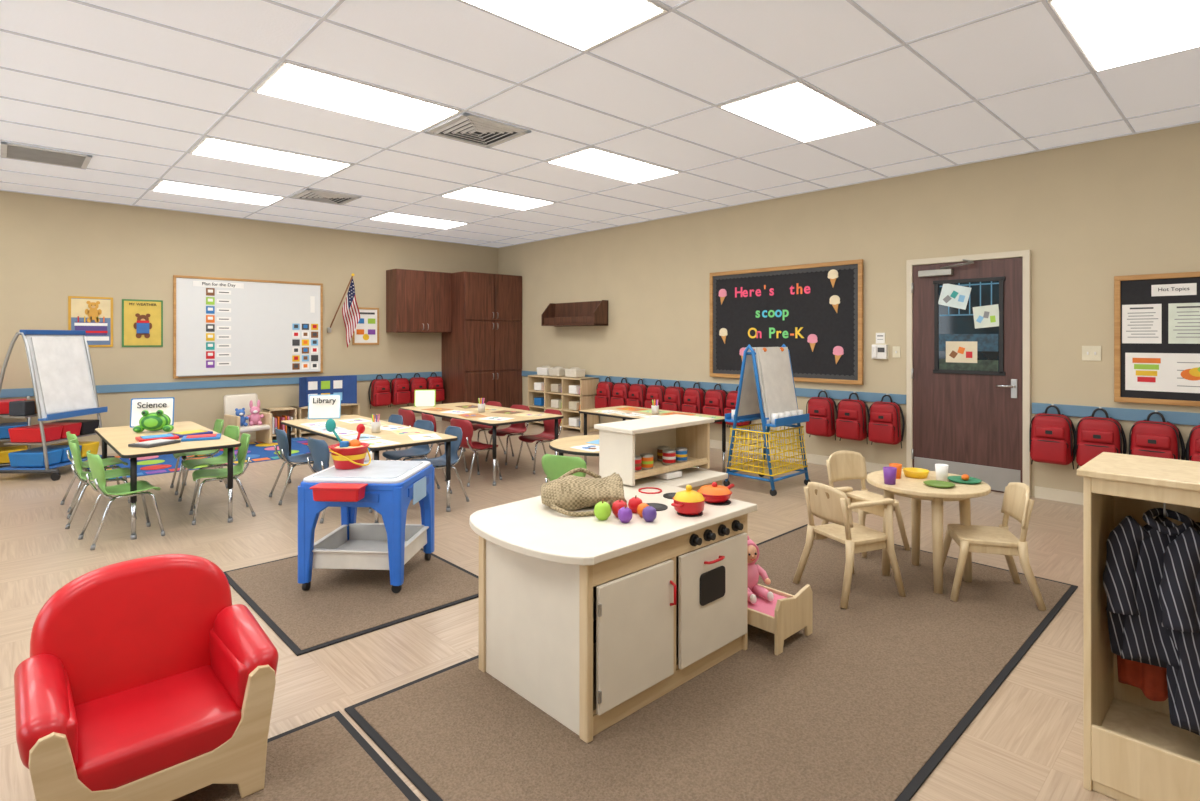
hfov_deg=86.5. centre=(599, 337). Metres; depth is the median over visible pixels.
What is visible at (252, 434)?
baseboard
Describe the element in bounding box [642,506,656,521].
plum
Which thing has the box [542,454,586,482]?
chair
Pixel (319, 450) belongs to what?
chair
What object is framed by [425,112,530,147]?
ceiling vent
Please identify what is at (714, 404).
backpack
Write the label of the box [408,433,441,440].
worksheet
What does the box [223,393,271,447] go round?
chair
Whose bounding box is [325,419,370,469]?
bucket
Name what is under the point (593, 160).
ceiling light panel
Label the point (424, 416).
chair
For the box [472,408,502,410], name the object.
worksheet
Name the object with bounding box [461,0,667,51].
ceiling light panel
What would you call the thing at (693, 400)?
backpack
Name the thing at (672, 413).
worksheet
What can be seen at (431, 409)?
worksheet
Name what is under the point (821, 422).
backpack
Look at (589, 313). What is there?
display rack
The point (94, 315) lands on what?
poster
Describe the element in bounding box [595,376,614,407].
backpack
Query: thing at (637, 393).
backpack
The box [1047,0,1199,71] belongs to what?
ceiling light panel
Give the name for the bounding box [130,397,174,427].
sign
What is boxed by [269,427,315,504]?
chair
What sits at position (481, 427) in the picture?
chair
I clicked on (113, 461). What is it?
chair
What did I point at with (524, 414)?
worksheet
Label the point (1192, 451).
backpack
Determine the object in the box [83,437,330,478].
rug
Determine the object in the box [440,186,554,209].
ceiling light panel
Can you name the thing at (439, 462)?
chair
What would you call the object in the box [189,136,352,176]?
ceiling light panel
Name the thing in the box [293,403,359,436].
bookshelf
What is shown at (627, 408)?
worksheet
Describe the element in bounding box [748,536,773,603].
baby doll
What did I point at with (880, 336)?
posted notice
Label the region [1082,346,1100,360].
light switch
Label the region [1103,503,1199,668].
jacket
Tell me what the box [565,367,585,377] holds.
basket
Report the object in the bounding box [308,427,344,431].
worksheet
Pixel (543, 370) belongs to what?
basket
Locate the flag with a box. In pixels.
[327,273,359,347]
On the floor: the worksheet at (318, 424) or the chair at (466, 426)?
the chair at (466, 426)
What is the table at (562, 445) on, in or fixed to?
on the floor
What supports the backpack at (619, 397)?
attached to the wall at (1089, 214)
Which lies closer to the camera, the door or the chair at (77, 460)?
the chair at (77, 460)
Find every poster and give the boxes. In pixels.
[68,296,112,346]
[122,299,162,346]
[352,307,378,344]
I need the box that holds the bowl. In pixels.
[903,467,928,478]
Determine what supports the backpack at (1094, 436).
attached to the wall at (1089, 214)
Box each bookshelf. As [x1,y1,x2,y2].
[263,406,296,437]
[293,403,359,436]
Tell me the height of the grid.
0.010 m
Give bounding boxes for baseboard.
[96,416,441,454]
[710,440,1082,504]
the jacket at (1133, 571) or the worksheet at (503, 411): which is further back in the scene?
the worksheet at (503, 411)
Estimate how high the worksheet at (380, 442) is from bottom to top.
0.003 m
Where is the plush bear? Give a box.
[235,408,248,425]
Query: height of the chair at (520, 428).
0.624 m
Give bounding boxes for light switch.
[893,346,899,357]
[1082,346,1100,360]
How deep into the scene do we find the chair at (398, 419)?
6.47 m
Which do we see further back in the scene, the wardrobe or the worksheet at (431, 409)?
the worksheet at (431, 409)
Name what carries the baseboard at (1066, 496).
attached to the wall at (1089, 214)
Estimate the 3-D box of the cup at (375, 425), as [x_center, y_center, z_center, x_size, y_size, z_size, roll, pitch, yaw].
[-1.898,0.725,5.402,0.080,0.151,0.080,0,0,-43]
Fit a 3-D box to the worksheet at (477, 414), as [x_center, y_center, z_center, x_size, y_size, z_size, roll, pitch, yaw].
[-1.317,0.802,6.570,0.220,0.003,0.290,0,0,-30]
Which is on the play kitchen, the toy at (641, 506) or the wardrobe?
the toy at (641, 506)
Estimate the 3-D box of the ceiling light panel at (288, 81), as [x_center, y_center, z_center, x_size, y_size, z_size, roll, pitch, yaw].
[-1.648,-1.635,4.415,1.205,0.015,0.619,0,0,-43]
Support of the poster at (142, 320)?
attached to the wall at (53, 249)
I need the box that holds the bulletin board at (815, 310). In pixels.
[710,259,862,384]
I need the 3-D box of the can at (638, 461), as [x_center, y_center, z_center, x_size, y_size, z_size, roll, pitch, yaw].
[0.177,0.645,3.263,0.072,0.075,0.072,0,0,-43]
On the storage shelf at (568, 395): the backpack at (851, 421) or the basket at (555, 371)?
the basket at (555, 371)
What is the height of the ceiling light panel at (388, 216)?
0.015 m
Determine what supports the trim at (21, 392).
attached to the wall at (53, 249)
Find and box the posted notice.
[876,332,885,343]
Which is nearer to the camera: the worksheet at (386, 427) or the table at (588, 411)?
the worksheet at (386, 427)
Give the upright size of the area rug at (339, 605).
0.011 m
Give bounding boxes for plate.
[923,480,954,487]
[948,474,981,483]
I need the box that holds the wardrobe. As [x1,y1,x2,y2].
[1077,452,1199,800]
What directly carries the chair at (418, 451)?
on the floor
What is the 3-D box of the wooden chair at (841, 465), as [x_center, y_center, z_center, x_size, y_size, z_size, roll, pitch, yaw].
[1.771,1.095,4.307,0.405,0.608,0.443,0,0,-22]
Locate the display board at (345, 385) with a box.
[299,375,356,407]
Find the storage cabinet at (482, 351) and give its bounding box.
[442,271,521,423]
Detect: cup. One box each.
[371,414,380,432]
[478,398,484,411]
[651,399,658,413]
[883,467,896,484]
[889,463,901,478]
[935,464,948,481]
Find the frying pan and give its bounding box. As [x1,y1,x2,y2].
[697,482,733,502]
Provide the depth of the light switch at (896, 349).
6.47 m
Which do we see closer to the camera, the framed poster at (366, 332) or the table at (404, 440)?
the table at (404, 440)
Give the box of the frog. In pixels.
[133,410,173,432]
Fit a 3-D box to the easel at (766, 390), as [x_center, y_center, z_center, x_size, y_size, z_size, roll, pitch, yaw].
[1.586,0.732,6.053,0.636,1.346,0.558,0,0,-43]
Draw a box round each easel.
[0,330,114,480]
[723,344,810,495]
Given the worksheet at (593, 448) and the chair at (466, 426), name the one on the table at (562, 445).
the worksheet at (593, 448)
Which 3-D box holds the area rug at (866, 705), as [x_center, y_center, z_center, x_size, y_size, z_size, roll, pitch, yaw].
[0.863,1.399,2.996,3.470,0.011,1.650,0,0,-43]
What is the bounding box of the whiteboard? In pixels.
[173,275,322,378]
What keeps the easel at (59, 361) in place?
on the floor
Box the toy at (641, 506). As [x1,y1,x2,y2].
[637,503,648,517]
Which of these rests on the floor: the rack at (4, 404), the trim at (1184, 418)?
the rack at (4, 404)
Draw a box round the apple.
[594,500,610,520]
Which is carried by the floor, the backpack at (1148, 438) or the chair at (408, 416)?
the chair at (408, 416)
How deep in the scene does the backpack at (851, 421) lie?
6.61 m
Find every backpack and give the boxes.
[368,374,391,408]
[390,373,410,406]
[408,372,427,405]
[426,372,444,401]
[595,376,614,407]
[611,377,630,406]
[626,378,647,407]
[644,379,665,409]
[662,380,684,411]
[681,382,705,413]
[702,383,727,426]
[724,386,750,429]
[806,390,837,439]
[835,392,869,443]
[868,394,904,447]
[1029,404,1075,468]
[1075,407,1126,468]
[1129,410,1184,459]
[1185,425,1199,461]
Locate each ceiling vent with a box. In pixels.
[1,142,91,169]
[289,188,360,204]
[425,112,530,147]
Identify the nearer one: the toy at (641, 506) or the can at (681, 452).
the toy at (641, 506)
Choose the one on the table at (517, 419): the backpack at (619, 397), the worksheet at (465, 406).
the worksheet at (465, 406)
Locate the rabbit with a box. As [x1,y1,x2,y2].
[247,400,263,425]
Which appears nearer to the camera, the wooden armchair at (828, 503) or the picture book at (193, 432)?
the wooden armchair at (828, 503)
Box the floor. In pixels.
[0,421,1117,800]
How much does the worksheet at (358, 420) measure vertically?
0.003 m
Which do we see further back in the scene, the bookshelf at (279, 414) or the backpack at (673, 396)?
the bookshelf at (279, 414)
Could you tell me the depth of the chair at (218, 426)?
5.93 m
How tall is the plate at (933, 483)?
0.014 m
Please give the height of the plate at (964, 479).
0.038 m
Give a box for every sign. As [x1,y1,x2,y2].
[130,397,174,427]
[308,394,340,418]
[414,389,435,406]
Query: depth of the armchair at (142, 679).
1.96 m
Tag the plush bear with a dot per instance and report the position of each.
(240, 412)
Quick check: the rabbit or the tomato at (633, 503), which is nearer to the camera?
the tomato at (633, 503)
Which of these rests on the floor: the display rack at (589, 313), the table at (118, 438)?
the table at (118, 438)
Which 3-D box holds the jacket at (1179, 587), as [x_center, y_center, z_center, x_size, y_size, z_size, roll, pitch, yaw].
[1.833,0.824,1.841,0.334,0.703,0.149,0,0,37]
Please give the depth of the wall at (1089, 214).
6.47 m
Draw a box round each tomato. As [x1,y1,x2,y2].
[612,498,626,516]
[628,495,641,512]
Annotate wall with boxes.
[0,191,497,448]
[498,123,1199,496]
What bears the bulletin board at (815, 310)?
attached to the wall at (1089, 214)
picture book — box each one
[128,439,180,447]
[135,434,178,441]
[168,430,212,437]
[181,434,220,441]
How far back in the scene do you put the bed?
2.90 m
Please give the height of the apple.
0.080 m
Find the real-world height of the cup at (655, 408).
0.151 m
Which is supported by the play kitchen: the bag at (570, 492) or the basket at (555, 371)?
the bag at (570, 492)
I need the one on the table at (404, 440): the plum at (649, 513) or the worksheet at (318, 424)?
the worksheet at (318, 424)
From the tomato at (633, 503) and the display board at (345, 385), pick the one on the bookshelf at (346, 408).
the display board at (345, 385)
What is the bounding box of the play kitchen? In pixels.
[469,414,756,742]
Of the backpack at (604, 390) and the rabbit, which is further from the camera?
the backpack at (604, 390)
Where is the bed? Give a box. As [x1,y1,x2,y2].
[748,584,812,654]
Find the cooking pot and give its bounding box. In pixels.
[671,485,705,514]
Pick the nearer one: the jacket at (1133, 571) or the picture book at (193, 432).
the jacket at (1133, 571)
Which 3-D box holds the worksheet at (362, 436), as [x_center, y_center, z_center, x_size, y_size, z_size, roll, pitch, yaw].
[-1.929,0.802,5.139,0.220,0.003,0.290,0,0,-45]
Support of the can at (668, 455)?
on the play kitchen
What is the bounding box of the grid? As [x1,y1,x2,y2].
[0,0,1199,247]
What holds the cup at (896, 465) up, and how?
on the round wooden table at (915, 489)
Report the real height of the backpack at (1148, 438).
0.539 m
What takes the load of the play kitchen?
on the area rug at (866, 705)
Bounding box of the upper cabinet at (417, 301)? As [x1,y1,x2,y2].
[386,269,450,332]
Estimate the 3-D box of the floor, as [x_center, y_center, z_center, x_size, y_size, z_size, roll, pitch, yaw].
[-1.010,1.455,4.157,9.442,0.100,12.431,0,0,-43]
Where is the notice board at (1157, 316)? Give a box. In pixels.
[1114,272,1199,406]
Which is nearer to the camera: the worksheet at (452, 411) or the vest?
the vest
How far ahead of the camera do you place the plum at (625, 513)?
2.55 m
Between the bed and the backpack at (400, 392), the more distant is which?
the backpack at (400, 392)
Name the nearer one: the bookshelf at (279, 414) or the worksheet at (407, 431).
the worksheet at (407, 431)
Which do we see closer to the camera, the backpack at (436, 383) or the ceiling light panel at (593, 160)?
the ceiling light panel at (593, 160)
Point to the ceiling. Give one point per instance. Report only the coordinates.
(1023, 47)
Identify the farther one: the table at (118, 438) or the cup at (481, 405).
the cup at (481, 405)
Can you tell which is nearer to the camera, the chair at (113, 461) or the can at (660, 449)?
the can at (660, 449)
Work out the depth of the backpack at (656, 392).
8.61 m
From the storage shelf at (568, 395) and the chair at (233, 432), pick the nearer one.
the chair at (233, 432)
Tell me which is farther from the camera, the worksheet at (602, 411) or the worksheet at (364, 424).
the worksheet at (602, 411)
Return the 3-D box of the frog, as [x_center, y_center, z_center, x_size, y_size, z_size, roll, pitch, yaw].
[-3.807,0.708,5.456,0.300,0.191,0.180,0,0,-13]
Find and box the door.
[906,250,1030,496]
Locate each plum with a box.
[618,505,631,522]
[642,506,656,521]
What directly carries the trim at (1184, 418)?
attached to the wall at (1089, 214)
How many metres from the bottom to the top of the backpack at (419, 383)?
0.539 m
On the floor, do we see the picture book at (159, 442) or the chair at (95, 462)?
the chair at (95, 462)
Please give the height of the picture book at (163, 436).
0.025 m
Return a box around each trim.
[0,371,441,397]
[522,371,1199,425]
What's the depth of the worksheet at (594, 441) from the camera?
4.88 m
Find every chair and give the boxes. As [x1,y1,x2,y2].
[60,431,129,512]
[65,439,136,528]
[78,450,164,549]
[170,419,227,494]
[178,425,239,508]
[189,433,255,524]
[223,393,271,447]
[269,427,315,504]
[307,437,371,523]
[372,414,402,460]
[382,420,439,488]
[394,409,441,460]
[410,426,468,501]
[421,413,467,471]
[445,418,501,486]
[473,401,505,458]
[485,405,533,464]
[515,409,561,473]
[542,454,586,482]
[821,450,909,557]
[943,482,1046,610]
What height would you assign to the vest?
0.603 m
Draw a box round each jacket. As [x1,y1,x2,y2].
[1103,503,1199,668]
[1159,527,1199,735]
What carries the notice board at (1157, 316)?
attached to the wall at (1089, 214)
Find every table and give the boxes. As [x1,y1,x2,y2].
[94,421,240,539]
[281,415,457,522]
[298,460,433,592]
[400,402,563,485]
[549,435,598,455]
[579,406,725,472]
[867,469,990,593]
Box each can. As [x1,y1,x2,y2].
[635,455,641,471]
[640,453,652,469]
[657,446,669,460]
[662,449,675,464]
[675,447,686,462]
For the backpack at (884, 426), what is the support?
attached to the wall at (1089, 214)
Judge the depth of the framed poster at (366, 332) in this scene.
9.95 m
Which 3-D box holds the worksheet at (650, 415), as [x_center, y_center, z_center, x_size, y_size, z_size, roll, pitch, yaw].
[0.564,0.802,6.435,0.220,0.003,0.290,0,0,-30]
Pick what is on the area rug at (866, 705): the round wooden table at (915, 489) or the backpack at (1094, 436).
the round wooden table at (915, 489)
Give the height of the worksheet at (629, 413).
0.003 m
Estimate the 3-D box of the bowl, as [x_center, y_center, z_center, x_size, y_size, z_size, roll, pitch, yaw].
[1.883,0.808,3.802,0.144,0.040,0.144,0,0,-43]
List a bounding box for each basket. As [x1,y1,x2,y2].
[537,366,552,375]
[548,366,567,375]
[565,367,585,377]
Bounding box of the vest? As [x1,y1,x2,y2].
[1117,516,1167,701]
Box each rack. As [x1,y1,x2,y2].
[0,396,30,465]
[541,300,607,326]
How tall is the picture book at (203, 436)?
0.025 m
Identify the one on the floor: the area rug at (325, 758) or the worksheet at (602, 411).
the area rug at (325, 758)
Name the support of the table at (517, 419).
on the floor
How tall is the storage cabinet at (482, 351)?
2.480 m
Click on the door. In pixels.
(968, 320)
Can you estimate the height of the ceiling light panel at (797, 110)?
0.015 m
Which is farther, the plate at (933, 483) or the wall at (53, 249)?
the wall at (53, 249)
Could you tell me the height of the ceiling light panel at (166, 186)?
0.015 m
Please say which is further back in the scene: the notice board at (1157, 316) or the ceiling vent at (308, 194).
the ceiling vent at (308, 194)
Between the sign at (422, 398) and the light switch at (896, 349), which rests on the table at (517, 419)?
the sign at (422, 398)
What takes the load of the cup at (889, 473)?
on the round wooden table at (915, 489)
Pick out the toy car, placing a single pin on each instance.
(370, 452)
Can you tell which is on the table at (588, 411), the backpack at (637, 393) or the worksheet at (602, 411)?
the worksheet at (602, 411)
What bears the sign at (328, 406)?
on the table at (404, 440)
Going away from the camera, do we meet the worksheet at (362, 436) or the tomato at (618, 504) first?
the tomato at (618, 504)
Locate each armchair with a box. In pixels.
[14,554,277,800]
[793,482,905,608]
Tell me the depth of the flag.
9.50 m
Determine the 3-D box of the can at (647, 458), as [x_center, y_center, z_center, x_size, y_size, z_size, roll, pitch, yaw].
[0.243,0.645,3.325,0.072,0.075,0.072,0,0,-43]
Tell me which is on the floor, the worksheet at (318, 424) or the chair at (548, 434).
the chair at (548, 434)
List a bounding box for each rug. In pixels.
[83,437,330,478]
[173,711,420,800]
[223,548,478,655]
[344,524,1077,800]
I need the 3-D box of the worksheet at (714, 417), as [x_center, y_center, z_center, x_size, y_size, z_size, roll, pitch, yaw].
[1.060,0.802,6.436,0.290,0.003,0.220,0,0,32]
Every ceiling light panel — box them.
[151,180,284,205]
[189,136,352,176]
[253,61,461,131]
[369,212,468,228]
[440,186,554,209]
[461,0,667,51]
[546,147,680,182]
[718,80,878,142]
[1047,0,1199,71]
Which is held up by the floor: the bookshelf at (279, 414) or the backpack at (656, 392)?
the bookshelf at (279, 414)
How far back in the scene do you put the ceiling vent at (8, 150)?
5.72 m
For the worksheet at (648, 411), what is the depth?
6.93 m
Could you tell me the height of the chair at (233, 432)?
0.624 m
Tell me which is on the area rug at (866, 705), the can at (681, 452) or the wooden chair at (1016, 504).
the wooden chair at (1016, 504)
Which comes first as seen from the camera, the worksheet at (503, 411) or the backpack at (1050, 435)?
the backpack at (1050, 435)
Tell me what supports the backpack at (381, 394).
attached to the wall at (53, 249)
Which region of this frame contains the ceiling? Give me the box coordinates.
[0,0,1199,246]
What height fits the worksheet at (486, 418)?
0.003 m
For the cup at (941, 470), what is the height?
0.095 m
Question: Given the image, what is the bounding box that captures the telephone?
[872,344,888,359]
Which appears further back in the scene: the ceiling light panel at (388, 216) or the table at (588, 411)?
the ceiling light panel at (388, 216)
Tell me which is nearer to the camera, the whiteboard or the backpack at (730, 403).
the backpack at (730, 403)
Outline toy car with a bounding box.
[365,448,372,460]
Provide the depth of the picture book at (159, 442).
4.74 m
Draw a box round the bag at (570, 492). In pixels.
[540,468,626,516]
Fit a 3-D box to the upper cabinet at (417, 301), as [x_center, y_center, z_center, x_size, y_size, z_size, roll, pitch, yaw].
[-2.921,-0.580,10.350,0.970,0.990,0.397,0,0,-43]
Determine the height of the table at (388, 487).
0.624 m
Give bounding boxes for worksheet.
[301,422,325,426]
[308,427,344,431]
[321,429,357,435]
[338,418,370,422]
[341,434,380,440]
[358,422,387,426]
[363,439,399,446]
[381,425,409,430]
[391,429,422,434]
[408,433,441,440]
[421,408,452,410]
[440,410,470,413]
[456,405,477,408]
[459,413,486,417]
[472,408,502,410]
[480,417,513,420]
[491,410,521,413]
[515,413,545,416]
[570,444,598,451]
[586,439,598,443]
[595,410,621,413]
[615,412,644,415]
[617,407,647,410]
[639,415,658,417]
[640,410,667,412]
[664,412,695,415]
[695,415,720,418]
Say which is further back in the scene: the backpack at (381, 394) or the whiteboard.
the backpack at (381, 394)
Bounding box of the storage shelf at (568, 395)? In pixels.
[528,375,598,432]

